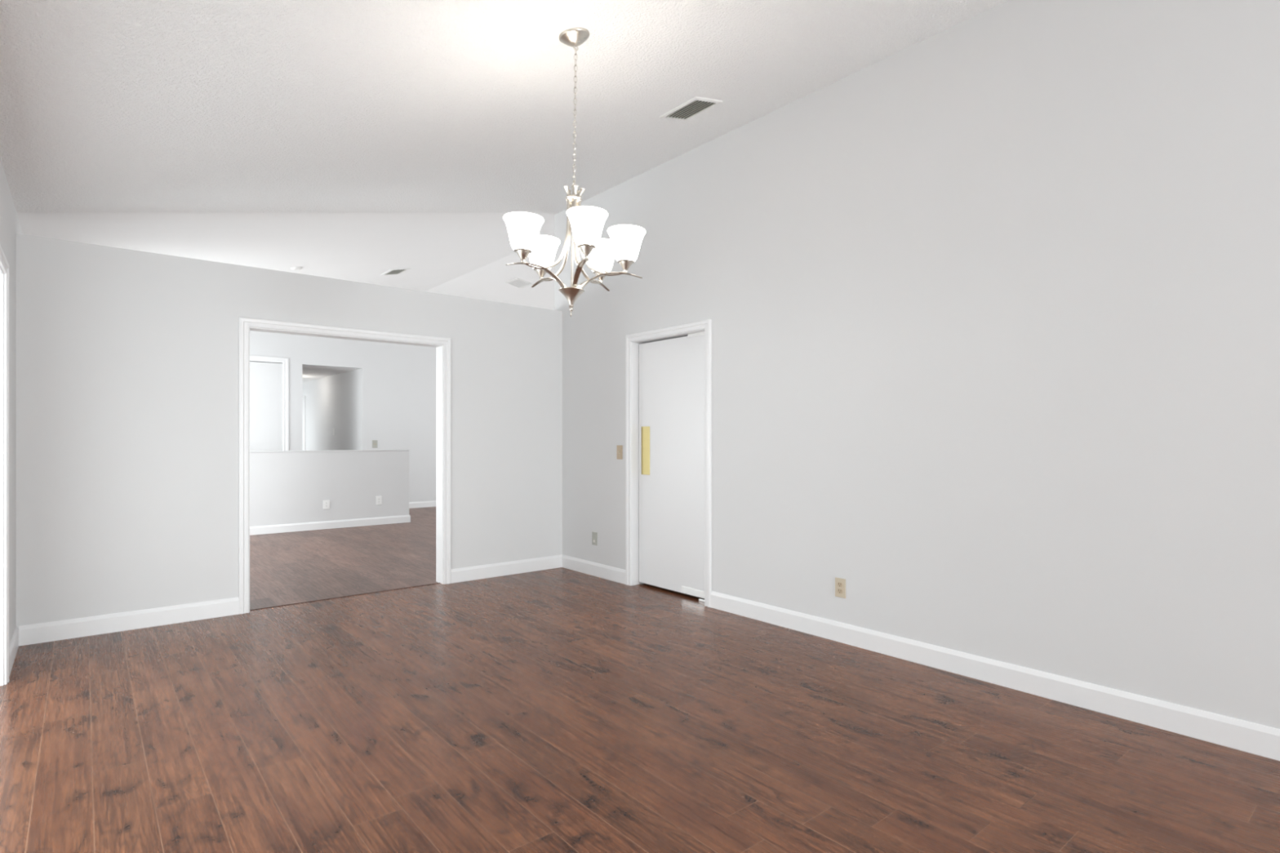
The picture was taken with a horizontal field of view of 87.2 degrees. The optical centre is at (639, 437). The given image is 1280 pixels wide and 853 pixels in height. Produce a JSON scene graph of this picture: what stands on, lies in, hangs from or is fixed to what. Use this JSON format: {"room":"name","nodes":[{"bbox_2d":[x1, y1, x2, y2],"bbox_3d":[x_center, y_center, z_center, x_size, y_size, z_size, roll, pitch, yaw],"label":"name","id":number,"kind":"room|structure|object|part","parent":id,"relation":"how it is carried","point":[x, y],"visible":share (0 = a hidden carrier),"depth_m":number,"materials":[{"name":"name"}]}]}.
{"room":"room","nodes":[
{"label":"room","id":0,"kind":"room"},
{"bbox_2d":[0,157,22,644],"bbox_3d":[-2.529,-0.062,2.466,0.136,2.625,16.226,0,0,-40],"label":"wall","id":1,"kind":"structure","parent":0,"point":[10,225],"depth_m":3.74,"materials":[{"name":"grey paint"}]},
{"bbox_2d":[0,244,8,685],"bbox_3d":[-1.796,0.174,1.596,0.154,2.112,4.574,0,0,-40],"label":"trim","id":2,"kind":"structure","parent":1,"relation":"attached to","point":[4,265],"depth_m":3.35,"materials":[{"name":"white paint"}]},
{"bbox_2d":[8,626,18,676],"bbox_3d":[-4.815,1.171,5.342,0.013,0.117,5.047,0,0,-40],"label":"baseboard","id":3,"kind":"structure","parent":1,"relation":"attached to","point":[14,644],"depth_m":3.71,"materials":[{"name":"white paint"}]},
{"bbox_2d":[16,233,562,628],"bbox_3d":[-2.259,0.020,5.246,3.828,2.460,0.136,0,0,-40],"label":"wall","id":4,"kind":"structure","parent":0,"point":[127,360],"depth_m":4.47,"materials":[{"name":"grey paint"}]},
{"bbox_2d":[18,554,562,645],"bbox_3d":[-2.206,1.171,5.193,3.815,0.117,0.013,0,0,-40],"label":"baseboard","id":5,"kind":"structure","parent":4,"relation":"attached to","point":[46,632],"depth_m":4.42,"materials":[{"name":"white paint"}]},
{"bbox_2d":[238,316,450,613],"bbox_3d":[-2.252,0.193,5.253,1.559,2.075,0.172,0,0,-40],"label":"trim","id":6,"kind":"structure","parent":4,"relation":"attached to","point":[442,344],"depth_m":5.18,"materials":[{"name":"white paint"}]},
{"bbox_2d":[249,450,408,526],"bbox_3d":[-4.942,0.718,8.599,3.974,1.065,0.130,0,0,-40],"label":"wall","id":7,"kind":"structure","parent":0,"point":[286,487],"depth_m":9.09,"materials":[{"name":"paint"}]},
{"bbox_2d":[323,499,329,509],"bbox_3d":[-4.240,0.900,9.090,0.085,0.120,0.009,0,0,-40],"label":"wall outlet","id":8,"kind":"object","parent":7,"relation":"attached to","point":[326,503],"visible":1,"depth_m":9.09,"materials":[{"name":"white plastic"}]},
{"bbox_2d":[249,448,409,452],"bbox_3d":[-4.939,0.176,8.601,3.980,0.017,0.142,0,0,-40],"label":"trim","id":9,"kind":"structure","parent":7,"relation":"on","point":[406,449],"depth_m":9.09,"materials":[{"name":"paint"}]},
{"bbox_2d":[249,515,410,535],"bbox_3d":[-4.931,1.177,8.607,3.974,0.105,0.156,0,0,-40],"label":"baseboard","id":10,"kind":"structure","parent":7,"relation":"attached to","point":[260,530],"depth_m":9.09,"materials":[{"name":"white paint"}]},
{"bbox_2d":[376,496,382,505],"bbox_3d":[-3.704,0.887,9.534,0.080,0.125,0.009,0,0,-40],"label":"wall outlet","id":11,"kind":"object","parent":7,"relation":"attached to","point":[379,499],"visible":1,"depth_m":9.53,"materials":[{"name":"white plastic"}]},
{"bbox_2d":[302,364,358,382],"bbox_3d":[-7.175,-1.220,13.188,1.822,0.100,5.974,0,0,-40],"label":"ceiling","id":12,"kind":"structure","parent":0,"point":[309,373],"depth_m":11.88,"materials":[{"name":"paint"}]},
{"bbox_2d":[302,368,359,450],"bbox_3d":[-6.543,-0.060,13.634,0.120,2.620,5.854,0,0,-40],"label":"wall","id":13,"kind":"structure","parent":0,"point":[333,402],"depth_m":12.55,"materials":[{"name":"paint"}]},
{"bbox_2d":[302,399,304,450],"bbox_3d":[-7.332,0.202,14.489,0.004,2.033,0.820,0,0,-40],"label":"door","id":14,"kind":"structure","parent":13,"relation":"in","point":[303,400],"depth_m":14.26,"materials":[{"name":"white paint"}]},
{"bbox_2d":[302,395,305,450],"bbox_3d":[-7.338,0.174,14.484,0.018,2.112,0.954,0,0,-40],"label":"trim","id":15,"kind":"structure","parent":13,"relation":"attached to","point":[304,397],"depth_m":14.11,"materials":[{"name":"white paint"}]},
{"bbox_2d":[249,330,435,502],"bbox_3d":[-4.289,-0.530,11.623,9.110,3.561,0.120,0,0,-40],"label":"wall","id":16,"kind":"structure","parent":0,"point":[397,381],"depth_m":11.46,"materials":[{"name":"paint"}]},
{"bbox_2d":[249,361,282,451],"bbox_3d":[-5.945,0.028,10.234,0.891,2.381,0.035,0,0,-40],"label":"door","id":17,"kind":"structure","parent":16,"relation":"in","point":[265,378],"depth_m":10.35,"materials":[{"name":"paint"}]},
{"bbox_2d":[249,355,288,450],"bbox_3d":[-5.947,-0.011,10.237,1.059,2.483,0.138,0,0,-40],"label":"trim","id":18,"kind":"structure","parent":16,"relation":"attached to","point":[285,361],"depth_m":10.49,"materials":[{"name":"white paint"}]},
{"bbox_2d":[372,440,377,448],"bbox_3d":[-4.485,0.104,11.372,0.084,0.130,0.015,0,0,-40],"label":"light switch","id":19,"kind":"object","parent":16,"relation":"attached to","point":[374,442],"visible":1,"depth_m":11.37,"materials":[{"name":"grey plastic"}]},
{"bbox_2d":[408,500,435,508],"bbox_3d":[-3.172,1.177,12.461,6.049,0.105,0.013,0,0,-40],"label":"baseboard","id":20,"kind":"structure","parent":16,"relation":"attached to","point":[422,504],"depth_m":11.89,"materials":[{"name":"white paint"}]},
{"bbox_2d":[249,506,438,609],"bbox_3d":[-4.590,1.230,11.437,9.938,0.001,12.530,0,0,-40],"label":"floor","id":21,"kind":"structure","parent":0,"point":[291,567],"depth_m":6.71,"materials":[{"name":"brown wood"}]},
{"bbox_2d":[249,582,439,610],"bbox_3d":[-2.243,1.228,5.242,1.435,0.004,0.012,0,0,-40],"label":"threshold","id":22,"kind":"structure","parent":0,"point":[435,583],"depth_m":5.18,"materials":[{"name":"brown wood"}]},
{"bbox_2d":[0,0,1008,310],"bbox_3d":[0.931,-1.863,5.323,9.110,1.095,16.482,0,0,-40],"label":"ceiling","id":23,"kind":"structure","parent":0,"point":[107,106],"depth_m":3.49,"materials":[{"name":"white paint"}]},
{"bbox_2d":[290,266,302,270],"bbox_3d":[-3.588,-1.771,7.027,0.114,0.039,0.116,0,0,-35],"label":"smoke detector","id":24,"kind":"object","parent":23,"relation":"attached to","point":[293,268],"visible":1,"depth_m":7.00,"materials":[{"name":"white plastic"}]},
{"bbox_2d":[381,268,409,275],"bbox_3d":[-3.005,-2.039,8.250,0.235,0.055,0.380,0,0,-40],"label":"ceiling vent","id":25,"kind":"object","parent":23,"relation":"in","point":[397,271],"visible":1,"depth_m":8.22,"materials":[{"name":"white metal"}]},
{"bbox_2d":[506,277,533,288],"bbox_3d":[-1.689,-2.163,9.405,0.244,0.057,0.350,0,0,-40],"label":"ceiling vent","id":26,"kind":"object","parent":23,"relation":"in","point":[517,282],"visible":1,"depth_m":9.39,"materials":[{"name":"white metal"}]},
{"bbox_2d":[502,27,645,316],"bbox_3d":[-0.266,-1.155,2.946,0.580,1.249,0.596,0,0,6],"label":"chandelier","id":27,"kind":"object","parent":23,"relation":"hanging from","point":[586,223],"visible":1,"depth_m":2.90,"materials":[{"name":"white glass"}]},
{"bbox_3d":[-0.486,-0.851,2.811,0.169,0.139,0.169,0,0,-40],"label":"lamp shade","id":28,"kind":"part","parent":27,"relation":"part of","materials":[{"name":"white glass"}]},
{"bbox_3d":[-0.437,-0.688,2.849,0.279,0.092,0.026,0,0,-35],"label":"arm blade","id":29,"kind":"part","parent":27,"relation":"part of","materials":[{"name":"silver metal"}]},
{"bbox_3d":[-0.454,-0.850,3.118,0.169,0.139,0.169,0,0,-40],"label":"lamp shade","id":30,"kind":"part","parent":27,"relation":"part of","materials":[{"name":"white glass"}]},
{"bbox_3d":[-0.413,-0.688,3.070,0.026,0.091,0.279,0,0,-43],"label":"arm blade","id":31,"kind":"part","parent":27,"relation":"part of","materials":[{"name":"silver metal"}]},
{"bbox_3d":[-0.290,-0.878,2.946,0.024,0.465,0.024,0,0,-40],"label":"rod","id":32,"kind":"part","parent":27,"relation":"part of","materials":[{"name":"silver metal"}]},
{"bbox_3d":[-0.285,-1.420,2.949,0.015,0.587,0.007,0,0,-40],"label":"cord","id":33,"kind":"part","parent":27,"relation":"part of","materials":[{"name":"silver metal"}]},
{"bbox_3d":[-0.240,-0.685,2.788,0.026,0.087,0.280,0,0,-21],"label":"arm blade","id":34,"kind":"part","parent":27,"relation":"part of","materials":[{"name":"silver metal"}]},
{"bbox_3d":[-0.214,-0.845,2.725,0.169,0.139,0.169,0,0,-40],"label":"lamp shade","id":35,"kind":"part","parent":27,"relation":"part of","materials":[{"name":"white glass"}]},
{"bbox_3d":[-0.216,-0.684,3.093,0.026,0.087,0.281,0,0,30],"label":"arm blade","id":36,"kind":"part","parent":27,"relation":"part of","materials":[{"name":"silver metal"}]},
{"bbox_3d":[-0.180,-0.844,3.152,0.169,0.139,0.169,0,0,-40],"label":"lamp shade","id":37,"kind":"part","parent":27,"relation":"part of","materials":[{"name":"white glass"}]},
{"bbox_3d":[-0.131,-0.683,2.946,0.281,0.085,0.026,0,0,0],"label":"arm blade","id":38,"kind":"part","parent":27,"relation":"part of","materials":[{"name":"silver metal"}]},
{"bbox_3d":[-0.059,-0.841,2.946,0.169,0.139,0.169,0,0,-40],"label":"lamp shade","id":39,"kind":"part","parent":27,"relation":"part of","materials":[{"name":"white glass"}]},
{"bbox_2d":[659,96,722,120],"bbox_3d":[0.311,-2.025,4.141,0.230,0.054,0.325,0,0,-40],"label":"ceiling vent","id":40,"kind":"object","parent":23,"relation":"in","point":[695,106],"visible":1,"depth_m":4.13,"materials":[{"name":"white metal"}]},
{"bbox_2d":[0,567,1279,852],"bbox_3d":[1.741,1.230,1.813,7.406,0.001,10.370,0,0,-40],"label":"floor","id":41,"kind":"structure","parent":0,"point":[560,709],"depth_m":2.67,"materials":[{"name":"brown wood"}]},
{"bbox_2d":[554,0,1279,728],"bbox_3d":[2.462,-0.472,2.656,0.136,3.444,10.149,0,0,-40],"label":"wall","id":42,"kind":"structure","parent":0,"point":[992,303],"depth_m":3.35,"materials":[{"name":"grey paint"}]},
{"bbox_2d":[591,531,597,545],"bbox_3d":[-0.407,0.898,6.003,0.010,0.117,0.076,0,0,-40],"label":"jack plate","id":43,"kind":"object","parent":42,"relation":"attached to","point":[594,535],"visible":1,"depth_m":6.00,"materials":[{"name":"grey plastic"}]},
{"bbox_2d":[617,444,622,459],"bbox_3d":[-0.179,0.122,5.720,0.020,0.120,0.076,0,0,-40],"label":"light switch","id":44,"kind":"object","parent":42,"relation":"attached to","point":[620,448],"visible":1,"depth_m":5.72,"materials":[{"name":"beige plastic"}]},
{"bbox_2d":[626,319,711,607],"bbox_3d":[0.252,0.183,5.309,0.154,2.094,0.989,0,0,-40],"label":"trim","id":45,"kind":"structure","parent":42,"relation":"attached to","point":[633,340],"depth_m":5.60,"materials":[{"name":"white paint"}]},
{"bbox_2d":[639,331,704,602],"bbox_3d":[0.276,0.215,5.327,0.062,2.030,0.850,0,0,-40],"label":"door","id":46,"kind":"structure","parent":42,"relation":"in","point":[672,371],"depth_m":5.33,"materials":[{"name":"white paint"}]},
{"bbox_3d":[0.046,0.105,5.573,0.002,0.400,0.110,0,0,-40],"label":"push plate","id":47,"kind":"part","parent":46,"relation":"part of","materials":[{"name":"gold metal"}]},
{"bbox_3d":[0.427,1.179,5.112,0.004,0.054,0.313,0,0,-40],"label":"hinge plate","id":48,"kind":"part","parent":46,"relation":"part of","materials":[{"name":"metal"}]},
{"bbox_2d":[835,577,845,598],"bbox_3d":[1.208,0.904,4.055,0.009,0.116,0.072,0,0,-40],"label":"wall outlet","id":49,"kind":"object","parent":42,"relation":"attached to","point":[840,584],"visible":1,"depth_m":4.05,"materials":[{"name":"beige plastic"}]},
{"bbox_2d":[837,588,842,593],"bbox_3d":[1.206,0.923,4.054,0.003,0.027,0.034,0,0,-40],"label":"receptacle","id":50,"kind":"object","parent":49,"relation":"attached to","point":[839,590],"depth_m":4.05,"materials":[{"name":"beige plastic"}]},
{"bbox_2d":[837,582,842,586],"bbox_3d":[1.206,0.884,4.054,0.003,0.027,0.034,0,0,-40],"label":"receptacle","id":51,"kind":"object","parent":49,"relation":"attached to","point":[839,584],"depth_m":4.05,"materials":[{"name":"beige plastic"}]},
{"bbox_2d":[561,555,1279,760],"bbox_3d":[2.452,1.171,2.551,0.013,0.117,10.000,0,0,-40],"label":"baseboard","id":52,"kind":"structure","parent":42,"relation":"attached to","point":[1253,738],"depth_m":3.27,"materials":[{"name":"white paint"}]}
]}

